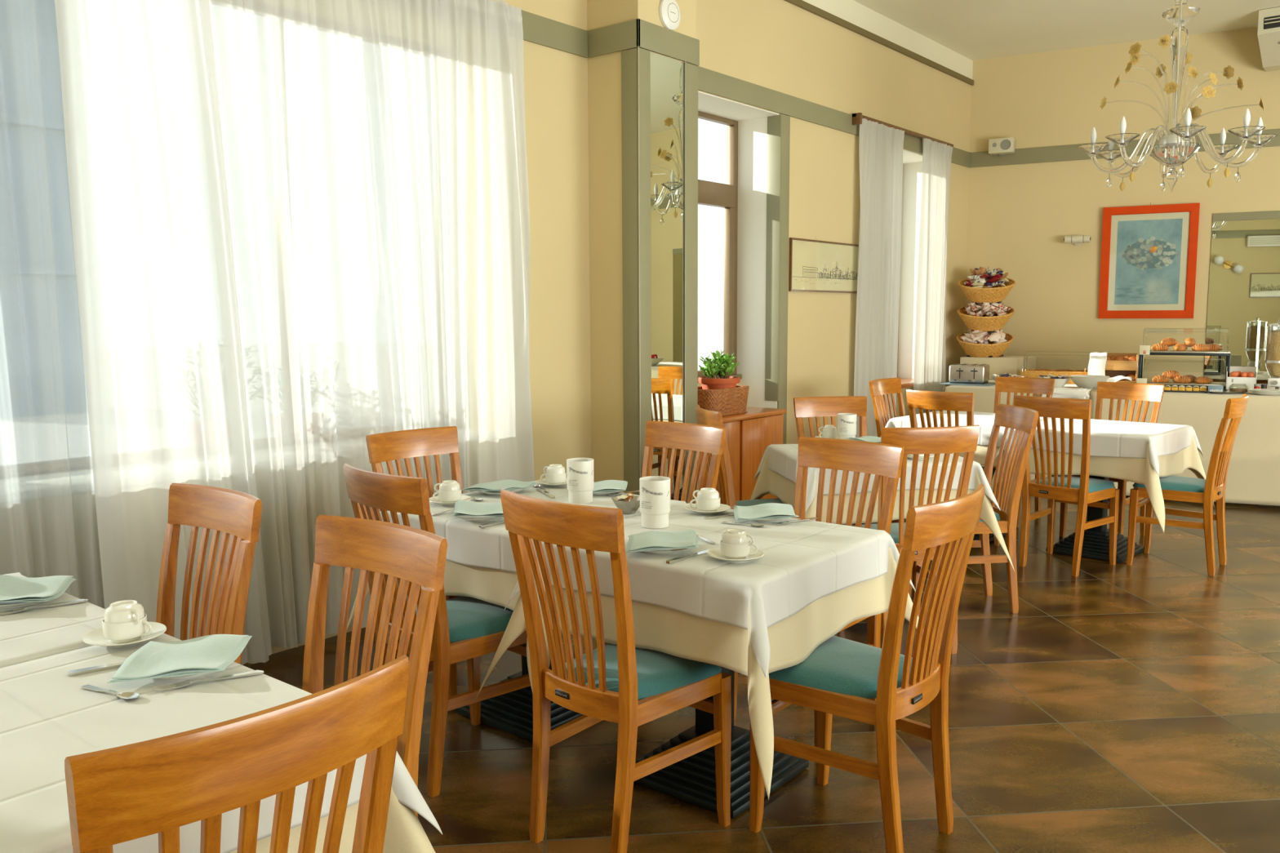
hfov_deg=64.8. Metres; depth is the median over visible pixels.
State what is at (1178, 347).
croissant
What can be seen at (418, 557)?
dining chair
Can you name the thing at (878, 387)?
dining chair
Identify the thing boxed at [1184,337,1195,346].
croissant
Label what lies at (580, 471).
canister
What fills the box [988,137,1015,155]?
wall speaker
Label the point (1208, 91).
flower
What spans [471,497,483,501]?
teaspoon
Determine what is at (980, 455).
tablecloth
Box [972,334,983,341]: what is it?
snack packet
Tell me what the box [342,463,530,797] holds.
dining chair
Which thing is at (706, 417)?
dining chair
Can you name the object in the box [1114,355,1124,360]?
bread loaf
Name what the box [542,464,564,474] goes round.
coffee cup
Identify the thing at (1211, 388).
label card
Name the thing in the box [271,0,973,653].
wall
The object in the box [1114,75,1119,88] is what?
flower
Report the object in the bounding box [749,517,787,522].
plate
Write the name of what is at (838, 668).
seat cushion
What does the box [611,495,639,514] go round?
sugar bowl
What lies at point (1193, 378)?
croissant
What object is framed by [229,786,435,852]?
tablecloth
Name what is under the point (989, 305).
snack packet
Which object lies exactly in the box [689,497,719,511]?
coffee cup
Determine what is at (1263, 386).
jam jar
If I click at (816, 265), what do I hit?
framed picture
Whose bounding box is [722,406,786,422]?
countertop
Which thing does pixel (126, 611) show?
coffee cup
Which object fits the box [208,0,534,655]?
sheer curtain
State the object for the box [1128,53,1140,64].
flower
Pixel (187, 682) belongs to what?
fork
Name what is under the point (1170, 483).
seat cushion
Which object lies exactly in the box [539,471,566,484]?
coffee cup
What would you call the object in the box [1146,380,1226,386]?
tray
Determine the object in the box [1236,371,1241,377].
egg
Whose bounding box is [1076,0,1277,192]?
chandelier
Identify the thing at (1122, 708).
floor
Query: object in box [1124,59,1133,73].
flower
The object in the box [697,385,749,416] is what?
wicker basket
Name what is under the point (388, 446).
dining chair
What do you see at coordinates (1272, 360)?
dispenser
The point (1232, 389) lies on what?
glass jar
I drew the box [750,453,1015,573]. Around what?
tablecloth
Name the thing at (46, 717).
tablecloth
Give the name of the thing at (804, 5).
trim moulding
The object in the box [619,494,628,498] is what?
sachet
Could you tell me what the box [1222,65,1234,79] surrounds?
flower
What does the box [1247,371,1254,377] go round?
egg
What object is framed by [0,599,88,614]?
fork
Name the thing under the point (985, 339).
snack packet
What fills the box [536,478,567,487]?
saucer
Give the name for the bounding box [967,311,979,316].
snack packet
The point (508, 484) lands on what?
napkin
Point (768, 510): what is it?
napkin
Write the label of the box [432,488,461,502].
coffee cup
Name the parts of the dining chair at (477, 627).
leg, rail, rail, leg, leg, seat frame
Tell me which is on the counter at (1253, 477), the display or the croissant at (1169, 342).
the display
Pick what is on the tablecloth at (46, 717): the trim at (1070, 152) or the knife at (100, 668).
the knife at (100, 668)
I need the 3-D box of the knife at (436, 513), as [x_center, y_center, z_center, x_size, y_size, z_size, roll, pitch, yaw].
[-0.656,0.291,3.445,0.029,0.008,0.145,5,8,39]
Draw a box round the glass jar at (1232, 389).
[1229,387,1247,392]
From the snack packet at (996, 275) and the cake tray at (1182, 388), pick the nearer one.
the cake tray at (1182, 388)
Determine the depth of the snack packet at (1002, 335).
9.34 m
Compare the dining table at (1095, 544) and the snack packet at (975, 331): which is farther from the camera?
the snack packet at (975, 331)
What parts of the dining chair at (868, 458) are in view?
leg, leg, leg, rail, seat frame, leg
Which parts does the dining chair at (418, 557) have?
leg, rail, leg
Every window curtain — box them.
[853,118,904,437]
[913,137,953,413]
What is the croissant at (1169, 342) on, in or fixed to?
on the display
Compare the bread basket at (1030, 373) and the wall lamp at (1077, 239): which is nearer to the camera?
the bread basket at (1030, 373)
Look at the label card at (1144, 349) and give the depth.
8.11 m
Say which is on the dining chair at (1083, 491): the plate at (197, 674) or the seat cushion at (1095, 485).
the seat cushion at (1095, 485)
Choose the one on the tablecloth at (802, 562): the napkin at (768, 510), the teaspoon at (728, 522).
the teaspoon at (728, 522)
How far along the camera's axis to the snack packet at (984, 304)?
9.31 m
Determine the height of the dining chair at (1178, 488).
0.975 m
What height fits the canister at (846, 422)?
0.152 m
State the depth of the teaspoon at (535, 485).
3.88 m
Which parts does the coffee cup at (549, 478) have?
handle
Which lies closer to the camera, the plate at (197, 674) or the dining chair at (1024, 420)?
the plate at (197, 674)
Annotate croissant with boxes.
[1151,343,1168,351]
[1151,374,1170,382]
[1160,337,1177,346]
[1162,369,1180,378]
[1172,375,1191,383]
[1173,343,1187,351]
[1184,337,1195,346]
[1184,374,1196,382]
[1191,343,1208,351]
[1194,376,1213,383]
[1206,343,1222,351]
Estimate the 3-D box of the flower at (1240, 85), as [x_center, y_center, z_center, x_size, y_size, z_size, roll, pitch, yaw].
[3.783,-2.163,6.356,0.029,0.082,0.084,1,7,15]
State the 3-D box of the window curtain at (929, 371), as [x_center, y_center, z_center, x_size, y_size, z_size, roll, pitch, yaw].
[2.682,-1.105,9.208,0.072,2.911,0.713,5,8,39]
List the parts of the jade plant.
pot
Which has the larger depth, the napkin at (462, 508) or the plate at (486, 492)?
the plate at (486, 492)
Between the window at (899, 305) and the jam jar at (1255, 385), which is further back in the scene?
the window at (899, 305)
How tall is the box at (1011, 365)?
0.198 m
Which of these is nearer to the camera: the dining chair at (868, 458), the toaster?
the dining chair at (868, 458)
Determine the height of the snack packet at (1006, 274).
0.082 m
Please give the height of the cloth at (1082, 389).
0.086 m
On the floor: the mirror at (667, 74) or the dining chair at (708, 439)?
the dining chair at (708, 439)
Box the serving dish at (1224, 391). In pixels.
[1199,389,1241,394]
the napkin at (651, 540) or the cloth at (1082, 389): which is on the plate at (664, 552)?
the napkin at (651, 540)
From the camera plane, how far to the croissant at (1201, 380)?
7.99 m
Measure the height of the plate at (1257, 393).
0.020 m
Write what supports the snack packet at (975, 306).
on the snack packet
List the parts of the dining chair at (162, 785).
leg, leg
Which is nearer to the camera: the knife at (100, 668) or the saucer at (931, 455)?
the knife at (100, 668)
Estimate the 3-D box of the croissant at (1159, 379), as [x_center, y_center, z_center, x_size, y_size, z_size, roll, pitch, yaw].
[4.218,-0.379,8.160,0.130,0.077,0.077,2,7,23]
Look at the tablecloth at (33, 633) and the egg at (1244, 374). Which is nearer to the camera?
the tablecloth at (33, 633)
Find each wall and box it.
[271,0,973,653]
[963,26,1279,381]
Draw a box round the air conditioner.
[1257,6,1279,71]
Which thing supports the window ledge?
attached to the wall at (781, 46)
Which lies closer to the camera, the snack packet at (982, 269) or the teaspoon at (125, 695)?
the teaspoon at (125, 695)
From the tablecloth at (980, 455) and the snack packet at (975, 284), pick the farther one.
the snack packet at (975, 284)
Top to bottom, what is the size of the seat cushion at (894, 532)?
0.047 m
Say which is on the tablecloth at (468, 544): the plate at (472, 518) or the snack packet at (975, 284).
the plate at (472, 518)
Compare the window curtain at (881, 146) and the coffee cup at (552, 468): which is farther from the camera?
the window curtain at (881, 146)
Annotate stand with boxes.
[966,301,1003,357]
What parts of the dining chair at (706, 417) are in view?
leg, rail, leg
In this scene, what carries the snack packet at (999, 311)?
in the basket at (987, 323)
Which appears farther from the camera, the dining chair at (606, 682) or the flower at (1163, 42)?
the flower at (1163, 42)
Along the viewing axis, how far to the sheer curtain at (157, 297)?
3.69 m
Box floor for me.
[243,489,1279,852]
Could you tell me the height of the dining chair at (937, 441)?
0.975 m
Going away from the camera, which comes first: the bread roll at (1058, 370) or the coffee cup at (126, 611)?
the coffee cup at (126, 611)
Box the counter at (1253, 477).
[1089,383,1279,506]
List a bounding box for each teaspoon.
[80,684,139,700]
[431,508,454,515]
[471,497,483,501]
[696,533,715,544]
[721,521,764,527]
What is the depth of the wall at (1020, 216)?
9.34 m
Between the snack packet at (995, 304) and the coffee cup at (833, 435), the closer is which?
the coffee cup at (833, 435)
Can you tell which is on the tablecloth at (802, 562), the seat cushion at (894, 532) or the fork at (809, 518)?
the fork at (809, 518)
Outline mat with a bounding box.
[937,382,995,386]
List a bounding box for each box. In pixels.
[960,355,1035,379]
[1105,352,1139,382]
[1225,366,1257,391]
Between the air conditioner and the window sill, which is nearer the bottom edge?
the window sill
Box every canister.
[566,457,594,503]
[639,475,670,528]
[837,413,857,440]
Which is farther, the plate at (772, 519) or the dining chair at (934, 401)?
the dining chair at (934, 401)
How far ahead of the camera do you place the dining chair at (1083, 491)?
5.54 m
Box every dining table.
[455,629,583,742]
[633,666,808,818]
[973,533,1004,542]
[1045,475,1144,563]
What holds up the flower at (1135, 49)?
on the chandelier at (1174, 148)
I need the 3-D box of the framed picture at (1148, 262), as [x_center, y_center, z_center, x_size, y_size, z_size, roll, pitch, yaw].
[4.598,-1.500,9.124,0.775,1.036,0.051,3,7,28]
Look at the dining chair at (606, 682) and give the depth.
2.61 m
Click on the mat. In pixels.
(988, 384)
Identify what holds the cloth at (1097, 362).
on the bread box at (1113, 368)
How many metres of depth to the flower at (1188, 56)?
6.66 m
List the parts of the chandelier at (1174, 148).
candle bulb, candle bulb, candle bulb, arm, flower stem, arm, flower stem, arm, flower stem, flower stem, flower stem, arm, flower stem, flower stem, flower stem, lamp shade, arm, flower stem, candle bulb, flower stem, flower stem, flower stem, arm, flower stem, arm, candle bulb, flower stem, arm, candle bulb, candle bulb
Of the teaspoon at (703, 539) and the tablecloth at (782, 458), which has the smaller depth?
the teaspoon at (703, 539)
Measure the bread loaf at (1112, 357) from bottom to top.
0.093 m
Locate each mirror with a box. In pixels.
[650,52,684,501]
[1204,210,1279,383]
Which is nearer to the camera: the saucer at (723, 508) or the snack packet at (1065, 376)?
the saucer at (723, 508)
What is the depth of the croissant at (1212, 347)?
8.06 m
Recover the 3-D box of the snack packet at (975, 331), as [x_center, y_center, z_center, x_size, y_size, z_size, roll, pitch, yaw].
[3.169,-0.880,9.428,0.118,0.092,0.072,-5,8,-35]
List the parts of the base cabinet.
door, door, panel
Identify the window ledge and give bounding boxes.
[697,373,742,382]
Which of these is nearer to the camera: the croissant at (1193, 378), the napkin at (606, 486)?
the napkin at (606, 486)
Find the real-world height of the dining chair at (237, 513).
0.975 m
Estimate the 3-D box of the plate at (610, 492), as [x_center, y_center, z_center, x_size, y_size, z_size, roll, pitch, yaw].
[-0.151,0.242,3.816,0.187,0.016,0.187,5,8,39]
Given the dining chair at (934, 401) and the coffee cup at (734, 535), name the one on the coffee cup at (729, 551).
the coffee cup at (734, 535)
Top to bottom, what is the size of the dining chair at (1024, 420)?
0.975 m
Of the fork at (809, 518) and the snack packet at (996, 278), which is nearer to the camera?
the fork at (809, 518)
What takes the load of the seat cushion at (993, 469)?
on the dining chair at (934, 401)
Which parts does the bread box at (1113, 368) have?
panel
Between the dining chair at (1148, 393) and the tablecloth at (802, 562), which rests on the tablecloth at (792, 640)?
the tablecloth at (802, 562)
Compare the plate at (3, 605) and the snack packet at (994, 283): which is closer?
the plate at (3, 605)
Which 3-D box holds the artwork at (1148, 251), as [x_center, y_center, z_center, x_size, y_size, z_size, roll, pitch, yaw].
[4.598,-1.487,9.125,0.521,0.756,0.001,3,8,28]
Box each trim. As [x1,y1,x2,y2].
[521,9,587,57]
[587,18,699,66]
[621,47,697,503]
[697,66,970,167]
[764,113,790,444]
[969,128,1279,167]
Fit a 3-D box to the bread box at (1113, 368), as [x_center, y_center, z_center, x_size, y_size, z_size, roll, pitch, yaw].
[3.995,-0.480,8.486,0.360,0.265,0.336,3,7,28]
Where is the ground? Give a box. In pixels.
[697,351,723,370]
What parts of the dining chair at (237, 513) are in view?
leg, rail, leg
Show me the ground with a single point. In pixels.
(704, 354)
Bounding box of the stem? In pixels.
[1161,0,1199,124]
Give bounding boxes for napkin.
[0,574,76,601]
[106,634,252,683]
[449,499,503,516]
[461,479,537,491]
[592,480,627,493]
[626,528,698,552]
[732,502,799,520]
[848,435,880,443]
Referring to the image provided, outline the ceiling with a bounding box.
[853,0,1279,60]
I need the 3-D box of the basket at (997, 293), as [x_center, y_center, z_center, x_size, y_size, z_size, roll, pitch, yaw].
[3.240,-1.282,9.425,0.509,0.257,0.496,3,7,30]
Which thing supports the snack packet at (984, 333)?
on the snack packet at (974, 339)
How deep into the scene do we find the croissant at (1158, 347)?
8.13 m
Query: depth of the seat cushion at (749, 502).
5.06 m
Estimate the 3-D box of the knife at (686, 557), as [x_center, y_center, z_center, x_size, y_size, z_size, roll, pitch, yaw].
[0.142,0.359,2.804,0.017,0.007,0.205,5,8,41]
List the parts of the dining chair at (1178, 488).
leg, leg, seat frame, leg, rail, leg, rail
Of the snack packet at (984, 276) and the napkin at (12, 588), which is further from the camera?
the snack packet at (984, 276)
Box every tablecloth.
[0,572,105,668]
[0,633,442,852]
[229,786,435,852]
[346,560,550,693]
[379,480,686,608]
[475,546,924,799]
[503,502,915,678]
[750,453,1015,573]
[752,444,1000,511]
[880,410,1051,454]
[889,424,1008,471]
[991,433,1213,533]
[994,417,1204,475]
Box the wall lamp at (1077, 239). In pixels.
[1063,234,1090,245]
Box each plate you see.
[0,601,42,608]
[160,672,206,679]
[455,515,503,521]
[476,488,523,495]
[592,490,621,495]
[643,548,689,555]
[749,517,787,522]
[1247,388,1279,392]
[1247,390,1279,393]
[1248,391,1279,395]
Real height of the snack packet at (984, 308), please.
0.066 m
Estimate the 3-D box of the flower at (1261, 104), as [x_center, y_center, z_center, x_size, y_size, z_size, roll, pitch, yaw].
[3.829,-1.986,6.204,0.029,0.082,0.085,4,8,33]
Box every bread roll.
[1034,368,1052,371]
[1054,368,1073,371]
[1075,369,1088,372]
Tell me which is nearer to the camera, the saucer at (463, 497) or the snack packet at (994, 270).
the saucer at (463, 497)
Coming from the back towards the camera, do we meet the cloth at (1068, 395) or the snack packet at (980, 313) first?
the snack packet at (980, 313)
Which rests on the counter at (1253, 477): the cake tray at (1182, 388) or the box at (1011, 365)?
the cake tray at (1182, 388)
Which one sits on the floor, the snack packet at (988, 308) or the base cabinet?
the base cabinet
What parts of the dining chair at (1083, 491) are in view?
leg, name plate, leg, rail, rail, leg, seat frame, leg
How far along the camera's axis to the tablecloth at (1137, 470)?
5.65 m
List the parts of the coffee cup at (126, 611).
handle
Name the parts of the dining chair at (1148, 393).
leg, leg, seat frame, leg, rail, leg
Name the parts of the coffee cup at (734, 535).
handle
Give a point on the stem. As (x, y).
(1182, 12)
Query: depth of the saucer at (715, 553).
2.76 m
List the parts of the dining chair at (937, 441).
leg, leg, rail, rail, leg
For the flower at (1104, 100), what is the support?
on the chandelier at (1174, 148)
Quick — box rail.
[852,112,953,146]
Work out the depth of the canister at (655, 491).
3.17 m
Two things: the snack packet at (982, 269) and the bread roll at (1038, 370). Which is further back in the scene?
the snack packet at (982, 269)
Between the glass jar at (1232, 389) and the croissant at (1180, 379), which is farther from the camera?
the croissant at (1180, 379)
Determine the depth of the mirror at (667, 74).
5.62 m
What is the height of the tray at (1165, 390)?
0.014 m
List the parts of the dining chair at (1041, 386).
leg, leg, rail, leg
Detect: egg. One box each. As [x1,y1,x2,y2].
[1229,371,1238,377]
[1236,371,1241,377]
[1240,371,1247,377]
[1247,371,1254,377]
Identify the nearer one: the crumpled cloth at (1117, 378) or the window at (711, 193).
the window at (711, 193)
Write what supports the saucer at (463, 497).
on the tablecloth at (468, 544)
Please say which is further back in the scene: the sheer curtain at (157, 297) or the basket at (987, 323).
the basket at (987, 323)
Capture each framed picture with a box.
[788,237,858,293]
[1097,202,1199,318]
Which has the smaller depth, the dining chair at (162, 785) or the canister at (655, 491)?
the dining chair at (162, 785)
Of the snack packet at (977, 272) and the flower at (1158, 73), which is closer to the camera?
the flower at (1158, 73)
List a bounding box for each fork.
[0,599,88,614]
[153,670,263,690]
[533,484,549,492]
[607,489,639,495]
[771,517,817,524]
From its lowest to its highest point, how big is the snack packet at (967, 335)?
0.054 m
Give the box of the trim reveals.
[697,90,922,408]
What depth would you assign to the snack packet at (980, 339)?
9.36 m
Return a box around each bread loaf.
[1110,355,1116,360]
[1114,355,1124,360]
[1123,355,1129,360]
[1124,373,1135,381]
[1127,355,1138,364]
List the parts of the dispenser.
lid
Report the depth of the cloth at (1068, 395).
7.89 m
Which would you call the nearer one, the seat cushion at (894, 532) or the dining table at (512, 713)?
the dining table at (512, 713)
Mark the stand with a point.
(999, 301)
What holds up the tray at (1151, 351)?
on the display
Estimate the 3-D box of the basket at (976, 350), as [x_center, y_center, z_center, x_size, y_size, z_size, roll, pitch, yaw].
[3.243,-0.774,9.482,0.509,0.257,0.496,3,7,30]
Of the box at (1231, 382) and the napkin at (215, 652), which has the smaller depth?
the napkin at (215, 652)
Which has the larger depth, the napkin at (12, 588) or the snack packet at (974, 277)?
the snack packet at (974, 277)
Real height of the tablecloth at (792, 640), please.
0.490 m
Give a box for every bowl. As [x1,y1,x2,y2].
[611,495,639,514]
[1036,377,1071,386]
[1068,374,1110,388]
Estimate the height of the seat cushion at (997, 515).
0.047 m
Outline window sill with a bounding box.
[900,377,913,388]
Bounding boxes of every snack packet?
[964,282,972,286]
[964,333,974,338]
[965,338,977,343]
[967,275,979,279]
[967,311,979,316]
[971,282,985,286]
[971,305,982,308]
[971,329,979,333]
[972,333,984,342]
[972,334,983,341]
[973,269,981,275]
[974,331,988,337]
[975,266,986,275]
[977,274,986,283]
[977,310,983,316]
[979,274,989,278]
[981,302,989,311]
[982,306,988,313]
[982,336,990,342]
[983,306,995,312]
[986,276,999,282]
[986,304,998,310]
[987,281,999,288]
[987,332,1001,341]
[988,268,998,273]
[988,332,1000,341]
[989,274,1003,279]
[991,302,1003,308]
[993,338,1007,343]
[995,308,1002,315]
[997,279,1004,284]
[999,272,1008,279]
[999,333,1005,339]
[1062,374,1069,378]
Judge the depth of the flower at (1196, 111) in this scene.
6.56 m
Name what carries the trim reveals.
attached to the wall at (781, 46)
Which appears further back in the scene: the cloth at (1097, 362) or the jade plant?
the cloth at (1097, 362)
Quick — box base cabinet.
[697,406,786,501]
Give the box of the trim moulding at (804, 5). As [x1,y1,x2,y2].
[784,0,973,85]
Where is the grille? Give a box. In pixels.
[1000,139,1010,149]
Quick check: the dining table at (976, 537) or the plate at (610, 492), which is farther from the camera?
the dining table at (976, 537)
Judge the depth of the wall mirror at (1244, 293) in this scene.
8.81 m
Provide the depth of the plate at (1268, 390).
7.49 m
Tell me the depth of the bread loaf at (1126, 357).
8.35 m
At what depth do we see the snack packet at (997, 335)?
9.31 m
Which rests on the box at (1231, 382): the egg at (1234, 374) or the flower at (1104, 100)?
the egg at (1234, 374)
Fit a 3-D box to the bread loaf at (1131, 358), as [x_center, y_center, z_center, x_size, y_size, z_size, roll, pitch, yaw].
[4.087,-0.535,8.353,0.094,0.094,0.160,4,8,33]
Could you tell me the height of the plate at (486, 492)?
0.016 m
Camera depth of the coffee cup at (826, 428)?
5.30 m
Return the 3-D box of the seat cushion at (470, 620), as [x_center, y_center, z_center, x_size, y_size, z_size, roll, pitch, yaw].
[-0.562,0.607,3.256,0.374,0.047,0.372,6,9,43]
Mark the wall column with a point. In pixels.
(604, 71)
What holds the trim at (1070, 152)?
attached to the wall at (1020, 216)
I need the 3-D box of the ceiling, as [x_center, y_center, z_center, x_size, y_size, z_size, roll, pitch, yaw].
[2.535,-2.896,3.691,7.500,0.100,13.400,5,8,39]
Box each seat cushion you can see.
[402,595,513,642]
[565,643,721,699]
[726,498,794,510]
[768,635,912,698]
[851,522,906,543]
[978,511,999,521]
[981,466,995,475]
[1035,475,1115,492]
[1133,475,1205,492]
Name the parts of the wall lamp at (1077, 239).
lamp shade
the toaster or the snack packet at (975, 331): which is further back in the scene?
the snack packet at (975, 331)
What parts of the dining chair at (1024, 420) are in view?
leg, leg, leg, seat frame, rail, rail, leg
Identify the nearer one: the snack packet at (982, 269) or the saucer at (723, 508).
the saucer at (723, 508)
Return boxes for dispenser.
[1263,319,1279,389]
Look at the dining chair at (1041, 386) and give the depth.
7.12 m
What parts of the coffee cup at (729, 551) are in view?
handle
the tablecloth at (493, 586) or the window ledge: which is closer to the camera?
the tablecloth at (493, 586)
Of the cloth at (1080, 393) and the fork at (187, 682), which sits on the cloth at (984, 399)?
the cloth at (1080, 393)
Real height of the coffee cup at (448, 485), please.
0.043 m
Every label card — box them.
[1136,377,1146,383]
[1139,345,1150,355]
[1208,385,1223,394]
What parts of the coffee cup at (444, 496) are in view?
handle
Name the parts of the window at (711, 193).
sash frame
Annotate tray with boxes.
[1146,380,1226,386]
[1150,349,1230,353]
[1164,385,1208,393]
[1164,389,1208,393]
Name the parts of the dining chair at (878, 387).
leg, rail, leg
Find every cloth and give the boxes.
[943,379,1093,479]
[1037,386,1083,398]
[1042,388,1087,399]
[1053,389,1091,398]
[1088,351,1108,375]
[1106,375,1132,382]
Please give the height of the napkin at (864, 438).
0.028 m
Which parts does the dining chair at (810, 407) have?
leg, rail, leg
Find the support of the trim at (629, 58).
attached to the wall column
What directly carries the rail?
attached to the wall at (781, 46)
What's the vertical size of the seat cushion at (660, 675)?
0.047 m
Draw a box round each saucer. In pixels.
[83,622,166,647]
[428,494,471,506]
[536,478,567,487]
[685,503,730,515]
[706,546,764,563]
[906,453,934,459]
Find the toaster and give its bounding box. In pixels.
[948,363,989,384]
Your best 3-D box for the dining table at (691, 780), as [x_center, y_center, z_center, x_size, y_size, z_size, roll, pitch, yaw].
[0.233,0.722,3.122,0.740,0.735,0.730,5,8,39]
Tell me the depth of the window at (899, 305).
9.64 m
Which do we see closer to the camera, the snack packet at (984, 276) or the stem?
the stem
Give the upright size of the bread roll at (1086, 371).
0.067 m
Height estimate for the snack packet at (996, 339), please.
0.081 m
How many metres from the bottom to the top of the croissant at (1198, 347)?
0.077 m
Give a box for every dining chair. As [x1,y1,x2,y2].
[64,654,409,852]
[155,483,262,664]
[302,515,447,817]
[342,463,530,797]
[365,426,521,710]
[500,488,731,852]
[573,420,725,658]
[695,404,794,510]
[733,436,904,746]
[749,484,985,852]
[793,395,897,523]
[851,425,979,653]
[869,377,905,437]
[906,389,1002,546]
[908,404,1039,613]
[993,376,1055,527]
[1013,395,1119,577]
[1058,381,1164,537]
[1126,393,1248,576]
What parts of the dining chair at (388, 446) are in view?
leg, rail, leg, leg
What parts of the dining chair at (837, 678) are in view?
leg, seat frame, leg, leg, name plate, rail, rail, leg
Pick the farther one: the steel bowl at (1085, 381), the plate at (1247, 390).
the steel bowl at (1085, 381)
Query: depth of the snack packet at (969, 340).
9.39 m
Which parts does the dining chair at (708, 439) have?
leg, leg, rail, leg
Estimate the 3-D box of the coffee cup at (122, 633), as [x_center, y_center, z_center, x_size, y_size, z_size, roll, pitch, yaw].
[-1.063,0.418,2.084,0.083,0.045,0.090,-6,8,-41]
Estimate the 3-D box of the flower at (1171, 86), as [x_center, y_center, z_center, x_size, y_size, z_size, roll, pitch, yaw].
[3.266,-2.085,6.198,0.085,0.082,0.030,5,8,39]
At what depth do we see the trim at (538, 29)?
5.32 m
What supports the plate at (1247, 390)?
on the plate at (1257, 393)
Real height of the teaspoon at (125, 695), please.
0.008 m
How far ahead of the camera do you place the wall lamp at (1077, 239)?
9.31 m
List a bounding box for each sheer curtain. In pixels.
[0,0,104,608]
[54,0,268,665]
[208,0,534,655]
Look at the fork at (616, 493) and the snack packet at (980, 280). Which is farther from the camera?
the snack packet at (980, 280)
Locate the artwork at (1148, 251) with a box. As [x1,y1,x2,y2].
[1114,218,1182,304]
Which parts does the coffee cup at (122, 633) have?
handle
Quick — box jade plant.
[697,349,740,389]
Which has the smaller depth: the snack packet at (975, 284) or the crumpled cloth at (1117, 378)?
the crumpled cloth at (1117, 378)
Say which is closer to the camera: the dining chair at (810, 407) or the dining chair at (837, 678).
the dining chair at (837, 678)
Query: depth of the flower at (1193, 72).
6.30 m
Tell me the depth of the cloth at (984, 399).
8.20 m
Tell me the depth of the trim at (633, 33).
5.44 m
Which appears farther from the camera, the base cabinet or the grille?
the grille
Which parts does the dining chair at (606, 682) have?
leg, name plate, rail, rail, leg, seat frame, leg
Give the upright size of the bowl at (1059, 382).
0.078 m
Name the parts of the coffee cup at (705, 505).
handle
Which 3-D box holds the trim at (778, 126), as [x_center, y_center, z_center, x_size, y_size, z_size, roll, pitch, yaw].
[0.994,-0.804,7.331,0.114,2.830,0.126,5,8,39]
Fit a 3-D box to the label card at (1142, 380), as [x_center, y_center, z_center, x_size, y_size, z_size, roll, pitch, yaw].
[4.055,-0.367,8.144,0.075,0.045,0.004,3,7,28]
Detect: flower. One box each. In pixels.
[1099,96,1106,109]
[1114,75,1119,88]
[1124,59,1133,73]
[1128,42,1142,56]
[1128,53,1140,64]
[1155,63,1165,77]
[1158,34,1171,48]
[1163,80,1178,93]
[1184,51,1192,65]
[1186,65,1198,78]
[1190,106,1201,119]
[1201,85,1216,98]
[1208,71,1217,84]
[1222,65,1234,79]
[1236,76,1244,89]
[1259,97,1264,110]
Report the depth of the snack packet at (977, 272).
9.34 m
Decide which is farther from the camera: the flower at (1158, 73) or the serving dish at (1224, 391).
the serving dish at (1224, 391)
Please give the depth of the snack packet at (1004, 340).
9.31 m
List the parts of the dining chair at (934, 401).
leg, rail, leg, leg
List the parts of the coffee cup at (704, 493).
handle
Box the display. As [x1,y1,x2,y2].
[1137,349,1231,388]
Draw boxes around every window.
[697,111,737,377]
[897,305,899,377]
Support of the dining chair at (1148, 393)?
on the floor
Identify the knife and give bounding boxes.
[67,662,124,676]
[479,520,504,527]
[536,488,555,498]
[666,548,711,564]
[704,513,733,519]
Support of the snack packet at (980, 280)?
on the snack packet at (975, 284)
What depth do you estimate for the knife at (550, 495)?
3.75 m
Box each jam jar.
[1253,383,1260,388]
[1260,384,1266,388]
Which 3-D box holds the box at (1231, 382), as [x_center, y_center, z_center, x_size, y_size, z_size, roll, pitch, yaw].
[4.668,-0.370,7.827,0.200,0.185,0.161,3,7,28]
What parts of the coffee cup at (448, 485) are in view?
handle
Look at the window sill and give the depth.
9.06 m
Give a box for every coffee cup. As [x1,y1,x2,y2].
[102,613,152,643]
[104,600,144,625]
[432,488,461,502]
[433,480,460,491]
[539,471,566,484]
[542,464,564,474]
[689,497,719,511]
[693,488,719,499]
[720,540,758,559]
[721,528,754,546]
[818,425,836,432]
[818,431,837,439]
[909,453,930,457]
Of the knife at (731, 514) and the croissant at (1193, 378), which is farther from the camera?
the croissant at (1193, 378)
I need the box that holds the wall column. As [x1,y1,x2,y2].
[586,0,696,493]
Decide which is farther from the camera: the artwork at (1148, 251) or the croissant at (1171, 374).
the artwork at (1148, 251)
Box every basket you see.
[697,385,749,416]
[956,331,1013,357]
[957,305,1014,331]
[958,277,1016,302]
[1019,368,1106,384]
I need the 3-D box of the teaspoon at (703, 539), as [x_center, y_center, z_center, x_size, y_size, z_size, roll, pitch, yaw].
[0.182,0.335,3.012,0.029,0.008,0.145,-4,7,-28]
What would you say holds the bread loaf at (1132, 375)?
in the bread box at (1113, 368)
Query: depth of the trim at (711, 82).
7.13 m

